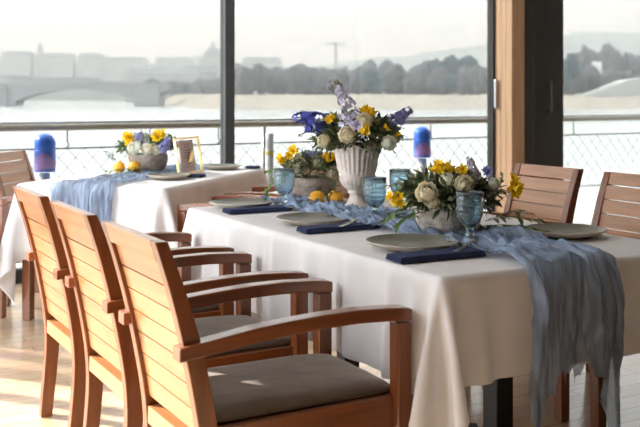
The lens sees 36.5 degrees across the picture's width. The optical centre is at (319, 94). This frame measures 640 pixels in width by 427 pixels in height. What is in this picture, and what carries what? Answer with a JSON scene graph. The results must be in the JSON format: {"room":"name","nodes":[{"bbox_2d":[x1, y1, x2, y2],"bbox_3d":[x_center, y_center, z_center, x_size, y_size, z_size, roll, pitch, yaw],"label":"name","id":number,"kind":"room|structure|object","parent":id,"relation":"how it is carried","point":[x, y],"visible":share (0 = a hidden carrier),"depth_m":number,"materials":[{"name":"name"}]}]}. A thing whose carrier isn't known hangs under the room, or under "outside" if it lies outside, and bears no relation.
{"room":"waterfront restaurant","nodes":[
{"label":"waterfront restaurant","id":0,"kind":"room"},
{"bbox_2d":[0,283,639,426],"bbox_3d":[3.181,1.270,3.581,11.000,0.080,10.010,0,0,-29],"label":"floor","id":1,"kind":"structure","parent":0,"point":[21,341],"depth_m":4.06,"materials":[{"name":"brown wood"}]},
{"bbox_2d":[0,197,6,318],"bbox_3d":[-2.138,0.787,5.233,0.715,0.885,0.480,0,0,14],"label":"dining chair","id":2,"kind":"object","parent":1,"relation":"on","point":[3,201],"visible":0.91,"depth_m":5.34,"materials":[{"name":"brown wood"}]},
{"bbox_2d":[15,267,21,283],"bbox_3d":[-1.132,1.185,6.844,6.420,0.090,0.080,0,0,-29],"label":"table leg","id":3,"kind":"structure","parent":1,"relation":"on","point":[18,279],"depth_m":6.34,"materials":[{"name":"black metal"}]},
{"bbox_2d":[487,0,494,211],"bbox_3d":[1.460,-0.240,8.292,0.022,2.760,0.080,0,0,-29],"label":"trim","id":4,"kind":"structure","parent":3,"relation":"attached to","point":[490,3],"depth_m":8.27,"materials":[{"name":"grey metal"}]},
{"bbox_2d":[0,150,39,306],"bbox_3d":[-1.564,0.787,5.823,0.716,0.885,0.480,0,0,10],"label":"dining chair","id":5,"kind":"object","parent":1,"relation":"on","point":[25,174],"visible":0.12,"depth_m":5.86,"materials":[{"name":"brown wood"}]},
{"bbox_2d":[22,260,34,320],"bbox_3d":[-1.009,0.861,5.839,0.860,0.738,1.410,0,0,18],"label":"chair leg","id":6,"kind":"object","parent":1,"relation":"on","point":[28,268],"visible":0.2,"depth_m":5.30,"materials":[{"name":"brown wood"}]},
{"bbox_2d":[0,168,268,304],"bbox_3d":[-1.010,0.816,5.838,1.182,0.667,1.726,0,0,18],"label":"tablecloth","id":7,"kind":"object","parent":6,"relation":"on","point":[149,204],"visible":0.32,"depth_m":5.23,"materials":[{"name":"white fabric"}]},
{"bbox_2d":[113,161,124,172],"bbox_3d":[-1.219,0.437,5.899,0.074,0.072,0.074,0,0,36],"label":"citrus fruit","id":8,"kind":"object","parent":7,"relation":"on","point":[119,165],"visible":0.85,"depth_m":5.87,"materials":[{"name":"yellow plant"}]},
{"bbox_2d":[50,163,210,233],"bbox_3d":[-1.044,0.666,5.795,0.400,0.439,1.495,0,0,18],"label":"table runner","id":9,"kind":"object","parent":7,"relation":"on","point":[94,195],"visible":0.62,"depth_m":5.15,"materials":[{"name":"blue fabric"}]},
{"bbox_2d":[99,151,140,173],"bbox_3d":[-1.240,0.412,5.902,0.243,0.133,0.312,0,0,-29],"label":"greenery sprig","id":10,"kind":"object","parent":9,"relation":"on","point":[112,155],"visible":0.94,"depth_m":5.86,"materials":[{"name":"green plant"}]},
{"bbox_2d":[114,127,177,171],"bbox_3d":[-1.053,0.338,6.011,0.446,0.284,0.480,0,0,-29],"label":"flower bowl","id":11,"kind":"object","parent":9,"relation":"on","point":[155,160],"visible":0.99,"depth_m":5.92,"materials":[{"name":"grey stone"}]},
{"bbox_2d":[146,173,189,179],"bbox_3d":[-0.866,0.466,5.552,0.250,0.026,0.250,0,0,-29],"label":"dinner plate","id":12,"kind":"object","parent":7,"relation":"on","point":[160,176],"visible":1,"depth_m":5.50,"materials":[{"name":"beige ceramic"}]},
{"bbox_2d":[173,136,203,172],"bbox_3d":[-0.796,0.368,5.911,0.054,0.224,0.298,0,0,21],"label":"picture frame","id":13,"kind":"object","parent":7,"relation":"on","point":[186,150],"visible":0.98,"depth_m":5.89,"materials":[{"name":"gold metal"}]},
{"bbox_2d":[203,164,241,169],"bbox_3d":[-0.628,0.466,6.289,0.250,0.026,0.250,0,0,-29],"label":"dinner plate","id":14,"kind":"object","parent":7,"relation":"on","point":[211,166],"visible":1,"depth_m":6.22,"materials":[{"name":"beige ceramic"}]},
{"bbox_2d":[12,186,233,426],"bbox_3d":[-0.748,0.787,3.662,0.715,0.885,0.480,0,0,-29],"label":"dining chair","id":15,"kind":"object","parent":1,"relation":"on","point":[62,325],"visible":0.45,"depth_m":3.56,"materials":[{"name":"brown wood"}]},
{"bbox_2d":[191,304,218,312],"bbox_3d":[-0.687,0.795,3.695,0.555,0.061,0.384,0,0,-29],"label":"seat cushion","id":16,"kind":"object","parent":15,"relation":"on","point":[213,308],"depth_m":3.62,"materials":[{"name":"brown fabric"}]},
{"bbox_2d":[49,200,308,426],"bbox_3d":[-0.464,0.787,3.150,0.715,0.885,0.480,0,0,-29],"label":"dining chair","id":17,"kind":"object","parent":1,"relation":"on","point":[110,360],"visible":0.6,"depth_m":3.05,"materials":[{"name":"brown wood"}]},
{"bbox_2d":[194,315,289,356],"bbox_3d":[-0.404,0.795,3.183,0.555,0.061,0.384,0,0,-29],"label":"seat cushion","id":18,"kind":"object","parent":17,"relation":"on","point":[206,326],"depth_m":3.18,"materials":[{"name":"fabric"}]},
{"bbox_2d":[220,0,234,163],"bbox_3d":[-0.677,-0.240,7.097,0.075,2.760,0.100,0,0,-29],"label":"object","id":19,"kind":"structure","parent":1,"relation":"on","point":[227,7],"depth_m":7.06,"materials":[{"name":"grey metal"}]},
{"bbox_2d":[177,169,325,231],"bbox_3d":[-0.330,0.787,5.171,0.715,0.885,0.480,0,0,18],"label":"dining chair","id":20,"kind":"object","parent":1,"relation":"on","point":[182,208],"visible":0.07,"depth_m":5.05,"materials":[{"name":"brown wood"}]},
{"bbox_2d":[101,220,411,426],"bbox_3d":[-0.180,0.787,2.638,0.715,0.885,0.480,0,0,-29],"label":"dining chair","id":21,"kind":"object","parent":1,"relation":"on","point":[320,388],"visible":1,"depth_m":2.55,"materials":[{"name":"brown wood"}]},
{"bbox_2d":[207,354,389,424],"bbox_3d":[-0.120,0.795,2.672,0.555,0.061,0.384,0,0,-29],"label":"seat cushion","id":22,"kind":"object","parent":21,"relation":"on","point":[252,391],"depth_m":2.58,"materials":[{"name":"fabric"}]},
{"bbox_2d":[224,181,349,197],"bbox_3d":[-0.145,0.787,5.742,0.715,0.885,0.480,0,0,18],"label":"dining chair","id":23,"kind":"object","parent":1,"relation":"on","point":[256,190],"visible":0.07,"depth_m":5.64,"materials":[{"name":"brown wood"}]},
{"bbox_2d":[337,351,512,426],"bbox_3d":[0.311,0.861,3.602,0.960,0.738,1.790,0,0,-29],"label":"dining table","id":24,"kind":"object","parent":1,"relation":"on","point":[497,395],"visible":0.05,"depth_m":3.18,"materials":[{"name":"brown wood"}]},
{"bbox_2d":[182,198,639,426],"bbox_3d":[0.314,0.734,3.603,1.180,0.503,2.008,0,0,-29],"label":"tablecloth","id":25,"kind":"object","parent":24,"relation":"on","point":[472,317],"visible":0.42,"depth_m":2.76,"materials":[{"name":"white fabric"}]},
{"bbox_2d":[209,198,273,207],"bbox_3d":[-0.331,0.466,4.144,0.280,0.026,0.280,0,0,-29],"label":"dinner plate","id":26,"kind":"object","parent":25,"relation":"on","point":[226,202],"visible":0.81,"depth_m":4.21,"materials":[{"name":"beige ceramic"}]},
{"bbox_2d":[222,205,288,213],"bbox_3d":[-0.263,0.469,3.987,0.270,0.018,0.075,0,0,-28],"label":"napkin","id":27,"kind":"object","parent":25,"relation":"on","point":[271,208],"visible":1,"depth_m":3.96,"materials":[{"name":"blue fabric"}]},
{"bbox_2d":[276,212,348,225],"bbox_3d":[-0.022,0.466,3.618,0.280,0.026,0.280,0,0,-29],"label":"dinner plate","id":28,"kind":"object","parent":25,"relation":"on","point":[302,218],"visible":0.88,"depth_m":3.67,"materials":[{"name":"beige ceramic"}]},
{"bbox_2d":[296,222,380,233],"bbox_3d":[0.069,0.469,3.451,0.310,0.017,0.075,0,0,-30],"label":"napkin","id":29,"kind":"object","parent":25,"relation":"on","point":[310,229],"visible":0.88,"depth_m":3.41,"materials":[{"name":"blue fabric"}]},
{"bbox_2d":[389,169,410,209],"bbox_3d":[0.331,0.394,4.013,0.089,0.172,0.089,0,0,23],"label":"goblet","id":30,"kind":"object","parent":25,"relation":"on","point":[393,173],"visible":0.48,"depth_m":3.98,"materials":[{"name":"blue glass"}]},
{"bbox_2d":[365,234,457,251],"bbox_3d":[0.289,0.466,3.036,0.290,0.026,0.290,0,0,-29],"label":"dinner plate","id":31,"kind":"object","parent":25,"relation":"on","point":[393,242],"visible":0.94,"depth_m":3.09,"materials":[{"name":"beige ceramic"}]},
{"bbox_2d":[385,247,486,263],"bbox_3d":[0.342,0.469,2.854,0.300,0.017,0.085,0,0,-27],"label":"napkin","id":32,"kind":"object","parent":25,"relation":"on","point":[448,253],"visible":1,"depth_m":2.82,"materials":[{"name":"blue fabric"}]},
{"bbox_2d":[260,193,624,426],"bbox_3d":[0.302,0.736,3.523,0.355,0.634,1.859,0,0,-29],"label":"table runner","id":33,"kind":"object","parent":25,"relation":"on","point":[577,292],"visible":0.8,"depth_m":2.77,"materials":[{"name":"blue fabric"}]},
{"bbox_2d":[265,133,273,192],"bbox_3d":[-0.416,0.780,8.007,0.072,0.940,0.072,0,0,-29],"label":"candle","id":34,"kind":"object","parent":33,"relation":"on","point":[269,137],"visible":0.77,"depth_m":7.98,"materials":[{"name":"white wax"}]},
{"bbox_2d":[274,168,294,210],"bbox_3d":[-0.149,0.394,4.056,0.089,0.172,0.089,0,0,-45],"label":"goblet","id":35,"kind":"object","parent":33,"relation":"on","point":[284,178],"visible":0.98,"depth_m":4.02,"materials":[{"name":"blue glass"}]},
{"bbox_2d":[263,143,339,200],"bbox_3d":[-0.055,0.331,4.359,0.468,0.297,0.310,0,0,-29],"label":"flower bowl","id":36,"kind":"object","parent":33,"relation":"on","point":[304,185],"visible":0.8,"depth_m":4.29,"materials":[{"name":"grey stone"}]},
{"bbox_2d":[309,190,324,202],"bbox_3d":[-0.011,0.438,4.121,0.072,0.070,0.072,0,0,-29],"label":"citrus fruit","id":37,"kind":"object","parent":33,"relation":"on","point":[320,195],"visible":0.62,"depth_m":4.09,"materials":[{"name":"yellow plant"}]},
{"bbox_2d":[327,190,343,201],"bbox_3d":[0.067,0.438,4.136,0.072,0.070,0.072,0,0,4],"label":"citrus fruit","id":38,"kind":"object","parent":33,"relation":"on","point":[338,195],"visible":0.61,"depth_m":4.11,"materials":[{"name":"yellow plant"}]},
{"bbox_2d":[291,79,413,207],"bbox_3d":[0.123,0.205,3.977,0.498,0.548,0.413,0,0,-29],"label":"urn","id":39,"kind":"object","parent":33,"relation":"on","point":[339,134],"visible":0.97,"depth_m":3.92,"materials":[{"name":"ceramic"}]},
{"bbox_2d":[363,176,386,213],"bbox_3d":[0.204,0.394,3.623,0.089,0.172,0.089,0,0,-7],"label":"goblet","id":40,"kind":"object","parent":33,"relation":"on","point":[374,194],"visible":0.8,"depth_m":3.59,"materials":[{"name":"blue glass"}]},
{"bbox_2d":[378,156,523,233],"bbox_3d":[0.420,0.343,3.301,0.490,0.272,0.396,0,0,-29],"label":"flower bowl","id":41,"kind":"object","parent":33,"relation":"on","point":[434,195],"visible":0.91,"depth_m":3.23,"materials":[{"name":"stone"}]},
{"bbox_2d":[455,190,483,245],"bbox_3d":[0.476,0.394,3.088,0.089,0.172,0.089,0,0,-29],"label":"goblet","id":42,"kind":"object","parent":33,"relation":"on","point":[469,203],"visible":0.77,"depth_m":3.06,"materials":[{"name":"blue glass"}]},
{"bbox_2d":[483,209,551,232],"bbox_3d":[0.681,0.436,3.336,0.229,0.085,0.236,0,0,-29],"label":"greenery sprig","id":43,"kind":"object","parent":25,"relation":"on","point":[517,212],"visible":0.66,"depth_m":3.34,"materials":[{"name":"green plant"}]},
{"bbox_2d":[527,223,605,238],"bbox_3d":[0.837,0.466,3.305,0.270,0.026,0.270,0,0,-29],"label":"dinner plate","id":44,"kind":"object","parent":25,"relation":"on","point":[559,230],"visible":0.88,"depth_m":3.36,"materials":[{"name":"beige ceramic"}]},
{"bbox_2d":[495,0,523,212],"bbox_3d":[1.589,-0.195,8.221,0.135,2.850,0.270,0,0,-29],"label":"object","id":45,"kind":"structure","parent":1,"relation":"on","point":[509,14],"depth_m":8.12,"materials":[{"name":"brown wood"}]},
{"bbox_2d":[494,80,497,107],"bbox_3d":[1.496,-0.010,8.229,0.040,0.240,0.025,0,0,-29],"label":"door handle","id":46,"kind":"structure","parent":45,"relation":"attached to","point":[495,81],"depth_m":8.22,"materials":[{"name":"metal"}]},
{"bbox_2d":[484,163,583,222],"bbox_3d":[0.811,0.787,4.549,0.715,0.885,0.480,0,0,-29],"label":"dining chair","id":47,"kind":"object","parent":1,"relation":"on","point":[567,201],"visible":0.15,"depth_m":4.65,"materials":[{"name":"brown wood"}]},
{"bbox_2d":[482,171,639,421],"bbox_3d":[1.102,0.787,4.024,0.715,0.885,0.480,0,0,-29],"label":"dining chair","id":48,"kind":"object","parent":1,"relation":"on","point":[619,225],"visible":0.1,"depth_m":4.22,"materials":[{"name":"brown wood"}]},
{"bbox_2d":[590,367,605,426],"bbox_3d":[1.411,0.787,3.509,0.715,0.885,0.480,0,0,-29],"label":"dining chair","id":49,"kind":"object","parent":1,"relation":"on","point":[597,413],"visible":0.02,"depth_m":3.52,"materials":[{"name":"brown wood"}]},
{"bbox_2d":[16,212,636,267],"bbox_3d":[0.502,1.320,8.413,18.000,0.140,1.040,0,0,-29],"label":"deck","id":50,"kind":"object","parent":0,"point":[581,218],"depth_m":9.75,"materials":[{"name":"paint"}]},
{"bbox_2d":[34,133,55,180],"bbox_3d":[-2.006,0.765,7.079,0.156,0.970,0.158,0,0,-29],"label":"bollard","id":51,"kind":"object","parent":50,"relation":"on","point":[44,144],"visible":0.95,"depth_m":7.02,"materials":[{"name":"blue plastic"}]},
{"bbox_2d":[0,114,639,196],"bbox_3d":[0.584,0.725,8.781,16.500,1.051,0.076,0,0,-29],"label":"railing","id":52,"kind":"object","parent":50,"relation":"on","point":[67,126],"visible":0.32,"depth_m":8.13,"materials":[{"name":"grey metal"}]},
{"bbox_2d":[413,126,430,172],"bbox_3d":[0.916,0.765,8.698,0.156,0.970,0.158,0,0,-29],"label":"bollard","id":53,"kind":"object","parent":50,"relation":"on","point":[422,135],"visible":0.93,"depth_m":8.64,"materials":[{"name":"blue plastic"}]},
{"bbox_2d":[415,204,480,232],"bbox_3d":[0.439,0.430,3.319,0.226,0.098,0.226,0,0,-29],"label":"bowl","id":54,"kind":"object","parent":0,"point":[444,220],"depth_m":3.22,"materials":[{"name":"stone"}]},
{"bbox_3d":[8.035,-0.205,6.272,0.100,3.030,10.010,0,0,-29],"label":"wall","id":55,"kind":"structure","parent":0,"visible":0},
{"bbox_2d":[524,0,562,206],"bbox_3d":[3.634,-0.195,9.389,4.575,2.850,0.270,0,0,-29],"label":"door","id":56,"kind":"structure","parent":55,"relation":"in","point":[543,19],"depth_m":8.43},
{"bbox_2d":[548,79,552,112],"bbox_3d":[1.999,0.010,8.425,0.053,0.302,0.082,0,0,-29],"label":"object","id":57,"kind":"structure","parent":56,"relation":"attached to","point":[549,80],"depth_m":8.40,"materials":[{"name":"metal"}]},
{"label":"outside","id":58,"kind":"structure","parent":0,"visible":0},
{"bbox_2d":[0,59,286,99],"bbox_3d":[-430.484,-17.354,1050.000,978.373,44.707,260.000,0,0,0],"label":"hill","id":59,"kind":"structure","parent":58,"point":[76,94],"depth_m":935.45,"materials":[{"name":"grey"}]},
{"bbox_2d":[1,51,33,75],"bbox_3d":[-295.469,-31.113,950.000,27.720,24.000,14.000,0,0,0],"label":"building","id":60,"kind":"structure","parent":59,"relation":"on","point":[13,63],"depth_m":943.01,"materials":[{"name":"stone"}]},
{"bbox_2d":[37,43,42,60],"bbox_3d":[-268.177,-42.270,930.000,7.000,19.000,7.000,0,0,0],"label":"spire","id":61,"kind":"object","parent":59,"relation":"on","point":[39,49],"visible":1,"depth_m":927.49,"materials":[{"name":"stone"}]},
{"bbox_2d":[34,53,75,77],"bbox_3d":[-259.269,-29.156,950.000,37.800,24.000,14.000,0,0,0],"label":"building","id":62,"kind":"structure","parent":59,"relation":"on","point":[53,65],"depth_m":943.01,"materials":[{"name":"stone"}]},
{"bbox_2d":[78,53,103,77],"bbox_3d":[-224.048,-29.156,950.000,22.680,24.000,14.000,0,0,0],"label":"building","id":63,"kind":"structure","parent":59,"relation":"on","point":[89,64],"depth_m":943.01,"materials":[{"name":"stone"}]},
{"bbox_2d":[101,57,148,80],"bbox_3d":[-190.783,-25.243,950.000,44.100,24.000,14.000,0,0,0],"label":"building","id":64,"kind":"structure","parent":59,"relation":"on","point":[112,68],"depth_m":943.01,"materials":[{"name":"stone"}]},
{"bbox_2d":[155,57,195,67],"bbox_3d":[-140.886,-25.243,950.000,37.800,24.000,14.000,0,0,0],"label":"building","id":65,"kind":"structure","parent":59,"relation":"on","point":[161,62],"depth_m":943.01,"materials":[{"name":"stone"}]},
{"bbox_2d":[197,41,219,78],"bbox_3d":[-103.584,-32.287,940.000,27.000,41.000,25.000,0,0,0],"label":"palace","id":66,"kind":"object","parent":59,"relation":"on","point":[211,56],"visible":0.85,"depth_m":927.49,"materials":[{"name":"stone"}]},
{"bbox_2d":[242,57,281,68],"bbox_3d":[-56.746,-25.243,950.000,37.800,24.000,14.000,0,0,0],"label":"building","id":67,"kind":"structure","parent":59,"relation":"on","point":[269,62],"depth_m":943.01,"materials":[{"name":"stone"}]},
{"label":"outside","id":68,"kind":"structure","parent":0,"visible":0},
{"bbox_2d":[0,100,639,213],"bbox_3d":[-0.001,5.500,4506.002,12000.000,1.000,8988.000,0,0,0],"label":"river","id":69,"kind":"structure","parent":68,"point":[32,110],"depth_m":117.00,"materials":[{"name":"liquid"}]},
{"bbox_2d":[0,83,171,106],"bbox_3d":[-187.462,0.900,430.000,242.070,12.200,16.000,0,0,0],"label":"bridge","id":70,"kind":"structure","parent":69,"relation":"on","point":[11,94],"depth_m":424.01,"materials":[{"name":"grey concrete"}]},
{"bbox_2d":[125,69,143,101],"bbox_3d":[-126.159,-4.668,700.000,26.000,28.500,15.600,0,0,0],"label":"house","id":71,"kind":"structure","parent":69,"relation":"on","point":[131,76],"depth_m":692.12,"materials":[{"name":"stone"}]},
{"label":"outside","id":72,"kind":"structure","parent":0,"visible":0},
{"bbox_2d":[312,31,639,71],"bbox_3d":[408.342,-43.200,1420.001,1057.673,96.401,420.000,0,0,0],"label":"hill","id":73,"kind":"structure","parent":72,"point":[573,43],"depth_m":1328.89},
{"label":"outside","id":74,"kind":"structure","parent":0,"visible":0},
{"bbox_2d":[165,93,639,108],"bbox_3d":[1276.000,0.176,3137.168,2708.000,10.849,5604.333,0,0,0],"label":"bank","id":75,"kind":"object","parent":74,"point":[198,101],"visible":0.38,"depth_m":361.62,"materials":[{"name":"beige sand"}]},
{"bbox_2d":[138,68,204,99],"bbox_3d":[-97.549,-4.841,640.000,40.000,26.000,24.000,0,0,0],"label":"house","id":76,"kind":"structure","parent":75,"relation":"on","point":[185,75],"depth_m":628.03,"materials":[{"name":"stone"}]},
{"bbox_2d":[168,80,177,94],"bbox_3d":[-86.495,-3.773,568.275,6.670,9.682,7.209,0,0,24],"label":"bare tree","id":77,"kind":"object","parent":75,"relation":"on","point":[173,83],"visible":0.73,"depth_m":566.68,"materials":[{"name":"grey plant"}]},
{"bbox_2d":[189,83,198,93],"bbox_3d":[-74.263,-3.136,572.810,6.241,8.310,6.725,0,0,-12],"label":"bare tree","id":78,"kind":"object","parent":75,"relation":"on","point":[194,88],"visible":0.96,"depth_m":571.27,"materials":[{"name":"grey plant"}]},
{"bbox_2d":[184,65,218,80],"bbox_3d":[-81.566,-5.883,660.000,24.000,28.500,14.400,0,0,0],"label":"house","id":79,"kind":"structure","parent":75,"relation":"on","point":[210,71],"depth_m":655.28,"materials":[{"name":"stone"}]},
{"bbox_2d":[199,79,211,93],"bbox_3d":[-67.131,-3.973,569.174,7.956,10.328,7.970,0,0,-12],"label":"tree","id":80,"kind":"object","parent":75,"relation":"on","point":[205,87],"visible":0.98,"depth_m":566.27,"materials":[{"name":"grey plant"}]},
{"bbox_2d":[210,78,219,93],"bbox_3d":[-62.839,-4.644,582.477,9.531,11.988,7.901,0,0,-34],"label":"bare tree","id":81,"kind":"object","parent":75,"relation":"on","point":[215,89],"visible":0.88,"depth_m":579.56,"materials":[{"name":"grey plant"}]},
{"bbox_2d":[235,66,250,94],"bbox_3d":[-30.700,-5.170,401.510,8.796,13.345,10.610,0,0,36],"label":"bare tree","id":82,"kind":"object","parent":75,"relation":"on","point":[245,71],"visible":0.58,"depth_m":397.16,"materials":[{"name":"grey plant"}]},
{"bbox_2d":[240,74,258,94],"bbox_3d":[-29.477,-4.891,400.260,9.794,12.713,9.811,0,0,-8],"label":"bare tree","id":83,"kind":"object","parent":75,"relation":"on","point":[252,85],"visible":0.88,"depth_m":396.19,"materials":[{"name":"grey plant"}]},
{"bbox_2d":[250,63,273,94],"bbox_3d":[-24.431,-5.740,401.541,10.965,14.727,10.145,0,0,34],"label":"bare tree","id":84,"kind":"object","parent":75,"relation":"on","point":[264,76],"visible":0.95,"depth_m":398.81,"materials":[{"name":"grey plant"}]},
{"bbox_2d":[271,73,287,93],"bbox_3d":[-17.057,-4.151,422.410,8.326,10.789,8.312,0,0,-32],"label":"bare tree","id":85,"kind":"object","parent":75,"relation":"on","point":[278,85],"visible":0.8,"depth_m":419.58,"materials":[{"name":"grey plant"}]},
{"bbox_2d":[285,65,307,94],"bbox_3d":[-9.961,-5.346,402.636,9.449,13.716,10.212,0,0,-18],"label":"bare tree","id":86,"kind":"object","parent":75,"relation":"on","point":[296,78],"visible":0.98,"depth_m":399.49,"materials":[{"name":"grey plant"}]},
{"bbox_2d":[300,66,319,94],"bbox_3d":[-5.226,-5.523,413.020,11.058,14.354,11.077,0,0,-15],"label":"bare tree","id":87,"kind":"object","parent":75,"relation":"on","point":[312,73],"visible":0.55,"depth_m":409.46,"materials":[{"name":"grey plant"}]},
{"bbox_2d":[315,77,326,94],"bbox_3d":[-0.142,-3.925,446.894,7.812,10.403,8.418,0,0,18],"label":"bare tree","id":88,"kind":"object","parent":75,"relation":"on","point":[320,90],"visible":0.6,"depth_m":444.36,"materials":[{"name":"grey plant"}]},
{"bbox_2d":[326,42,345,68],"bbox_3d":[13.182,-22.500,800.000,16.000,43.000,2.200,0,0,0],"label":"mast","id":89,"kind":"object","parent":75,"relation":"on","point":[335,43],"visible":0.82,"depth_m":799.15,"materials":[{"name":"metal"}]},
{"bbox_2d":[324,67,348,94],"bbox_3d":[5.991,-5.235,427.620,11.226,13.872,10.417,0,0,36],"label":"bare tree","id":90,"kind":"object","parent":75,"relation":"on","point":[341,75],"visible":0.52,"depth_m":425.05,"materials":[{"name":"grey plant"}]},
{"bbox_2d":[349,68,368,93],"bbox_3d":[17.810,-5.195,427.641,10.402,13.502,10.420,0,0,28],"label":"bare tree","id":91,"kind":"object","parent":75,"relation":"on","point":[358,87],"visible":0.64,"depth_m":424.63,"materials":[{"name":"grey plant"}]},
{"bbox_2d":[361,68,380,93],"bbox_3d":[21.025,-4.804,401.089,7.973,12.563,8.569,0,0,-4],"label":"evergreen tree","id":92,"kind":"object","parent":75,"relation":"on","point":[369,77],"visible":0.99,"depth_m":398.13,"materials":[{"name":"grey plant"}]},
{"bbox_2d":[368,74,383,93],"bbox_3d":[24.687,-4.177,433.634,8.957,11.068,8.312,0,0,38],"label":"bare tree","id":93,"kind":"object","parent":75,"relation":"on","point":[380,90],"visible":0.23,"depth_m":431.53,"materials":[{"name":"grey plant"}]},
{"bbox_2d":[378,59,393,70],"bbox_3d":[41.831,-9.797,620.149,13.343,25.951,13.048,0,0,-40],"label":"evergreen tree","id":94,"kind":"object","parent":75,"relation":"on","point":[386,63],"visible":0.38,"depth_m":614.68,"materials":[{"name":"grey plant"}]},
{"bbox_2d":[382,64,406,93],"bbox_3d":[31.128,-5.872,414.161,11.217,15.066,10.378,0,0,-31],"label":"bare tree","id":95,"kind":"object","parent":75,"relation":"on","point":[390,77],"visible":0.89,"depth_m":410.47,"materials":[{"name":"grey plant"}]},
{"bbox_2d":[403,70,423,94],"bbox_3d":[39.456,-4.363,404.390,8.683,11.562,9.357,0,0,30],"label":"bare tree","id":96,"kind":"object","parent":75,"relation":"on","point":[413,83],"visible":0.98,"depth_m":401.25,"materials":[{"name":"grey plant"}]},
{"bbox_2d":[412,66,429,94],"bbox_3d":[44.323,-5.749,436.973,10.162,14.752,10.983,0,0,43],"label":"bare tree","id":97,"kind":"object","parent":75,"relation":"on","point":[423,70],"visible":0.27,"depth_m":435.13,"materials":[{"name":"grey plant"}]},
{"bbox_2d":[425,58,442,74],"bbox_3d":[50.739,-7.231,440.721,9.630,19.154,9.848,0,0,-32],"label":"evergreen tree","id":98,"kind":"object","parent":75,"relation":"on","point":[434,64],"visible":0.33,"depth_m":437.79,"materials":[{"name":"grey plant"}]},
{"bbox_2d":[426,67,449,94],"bbox_3d":[51.630,-5.418,423.079,9.218,13.985,11.119,0,0,-9],"label":"bare tree","id":99,"kind":"object","parent":75,"relation":"on","point":[435,81],"visible":0.91,"depth_m":419.18,"materials":[{"name":"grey plant"}]},
{"bbox_2d":[443,74,456,94],"bbox_3d":[56.222,-3.835,415.421,6.810,10.158,6.964,0,0,-8],"label":"evergreen tree","id":100,"kind":"object","parent":75,"relation":"on","point":[448,83],"visible":0.84,"depth_m":414.09,"materials":[{"name":"green plant"}]},
{"bbox_2d":[441,54,458,74],"bbox_3d":[59.023,-8.164,450.797,10.873,21.626,11.119,0,0,-19],"label":"evergreen tree","id":101,"kind":"object","parent":75,"relation":"on","point":[449,63],"visible":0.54,"depth_m":447.08,"materials":[{"name":"green plant"}]},
{"bbox_2d":[457,55,478,70],"bbox_3d":[67.991,-7.931,445.244,10.801,21.008,10.562,0,0,-13],"label":"evergreen tree","id":102,"kind":"object","parent":75,"relation":"on","point":[468,61],"visible":0.38,"depth_m":444.36,"materials":[{"name":"green plant"}]},
{"bbox_2d":[456,67,482,94],"bbox_3d":[62.351,-5.136,404.120,10.540,13.257,8.738,0,0,32],"label":"bare tree","id":103,"kind":"object","parent":75,"relation":"on","point":[468,80],"visible":0.97,"depth_m":401.84,"materials":[{"name":"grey plant"}]},
{"bbox_2d":[473,65,486,75],"bbox_3d":[71.430,-5.828,426.839,11.960,15.042,9.915,0,0,-1],"label":"bare tree","id":104,"kind":"object","parent":75,"relation":"on","point":[483,70],"visible":0.07,"depth_m":423.91,"materials":[{"name":"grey plant"}]},
{"bbox_2d":[476,70,486,93],"bbox_3d":[68.472,-4.617,415.039,9.261,12.000,9.245,0,0,-9],"label":"bare tree","id":105,"kind":"object","parent":75,"relation":"on","point":[483,78],"visible":0.27,"depth_m":412.07,"materials":[{"name":"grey plant"}]},
{"bbox_2d":[563,53,580,94],"bbox_3d":[100.537,-7.380,390.641,9.187,19.300,9.874,0,0,37],"label":"evergreen tree","id":106,"kind":"object","parent":75,"relation":"on","point":[571,64],"visible":0.86,"depth_m":388.05,"materials":[{"name":"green plant"}]},
{"bbox_2d":[575,44,602,93],"bbox_3d":[129.568,-10.574,470.109,14.059,28.021,13.047,0,0,-17],"label":"bare tree","id":107,"kind":"object","parent":75,"relation":"on","point":[586,56],"visible":0.3,"depth_m":464.21,"materials":[{"name":"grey plant"}]},
{"bbox_2d":[577,65,601,91],"bbox_3d":[114.976,-5.656,414.473,9.997,14.511,10.804,0,0,-14],"label":"bare tree","id":108,"kind":"object","parent":75,"relation":"on","point":[590,76],"visible":0.93,"depth_m":410.87,"materials":[{"name":"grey plant"}]},
{"bbox_2d":[599,42,614,70],"bbox_3d":[148.636,-11.917,501.982,12.570,30.761,15.163,0,0,41],"label":"bare tree","id":109,"kind":"object","parent":75,"relation":"on","point":[605,53],"visible":0.29,"depth_m":495.84,"materials":[{"name":"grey plant"}]},
{"bbox_2d":[577,78,639,96],"bbox_3d":[133.090,-4.000,388.000,60.000,14.000,16.000,0,0,0],"label":"embankment","id":110,"kind":"object","parent":75,"relation":"on","point":[626,87],"visible":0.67,"depth_m":379.99,"materials":[{"name":"concrete"}]},
{"bbox_2d":[599,70,620,85],"bbox_3d":[120.361,-4.584,404.937,8.757,11.761,8.102,0,0,-6],"label":"bare tree","id":111,"kind":"object","parent":75,"relation":"on","point":[610,76],"visible":0.49,"depth_m":402.23,"materials":[{"name":"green plant"}]},
{"bbox_2d":[611,68,633,78],"bbox_3d":[131.074,-5.121,420.089,10.983,13.572,10.192,0,0,37],"label":"bare tree","id":112,"kind":"object","parent":75,"relation":"on","point":[626,74],"visible":0.16,"depth_m":416.52,"materials":[{"name":"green plant"}]},
{"bbox_2d":[609,47,637,73],"bbox_3d":[147.118,-10.086,470.178,13.410,26.727,12.444,0,0,28],"label":"bare tree","id":113,"kind":"object","parent":75,"relation":"on","point":[628,61],"visible":0.44,"depth_m":466.14,"materials":[{"name":"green plant"}]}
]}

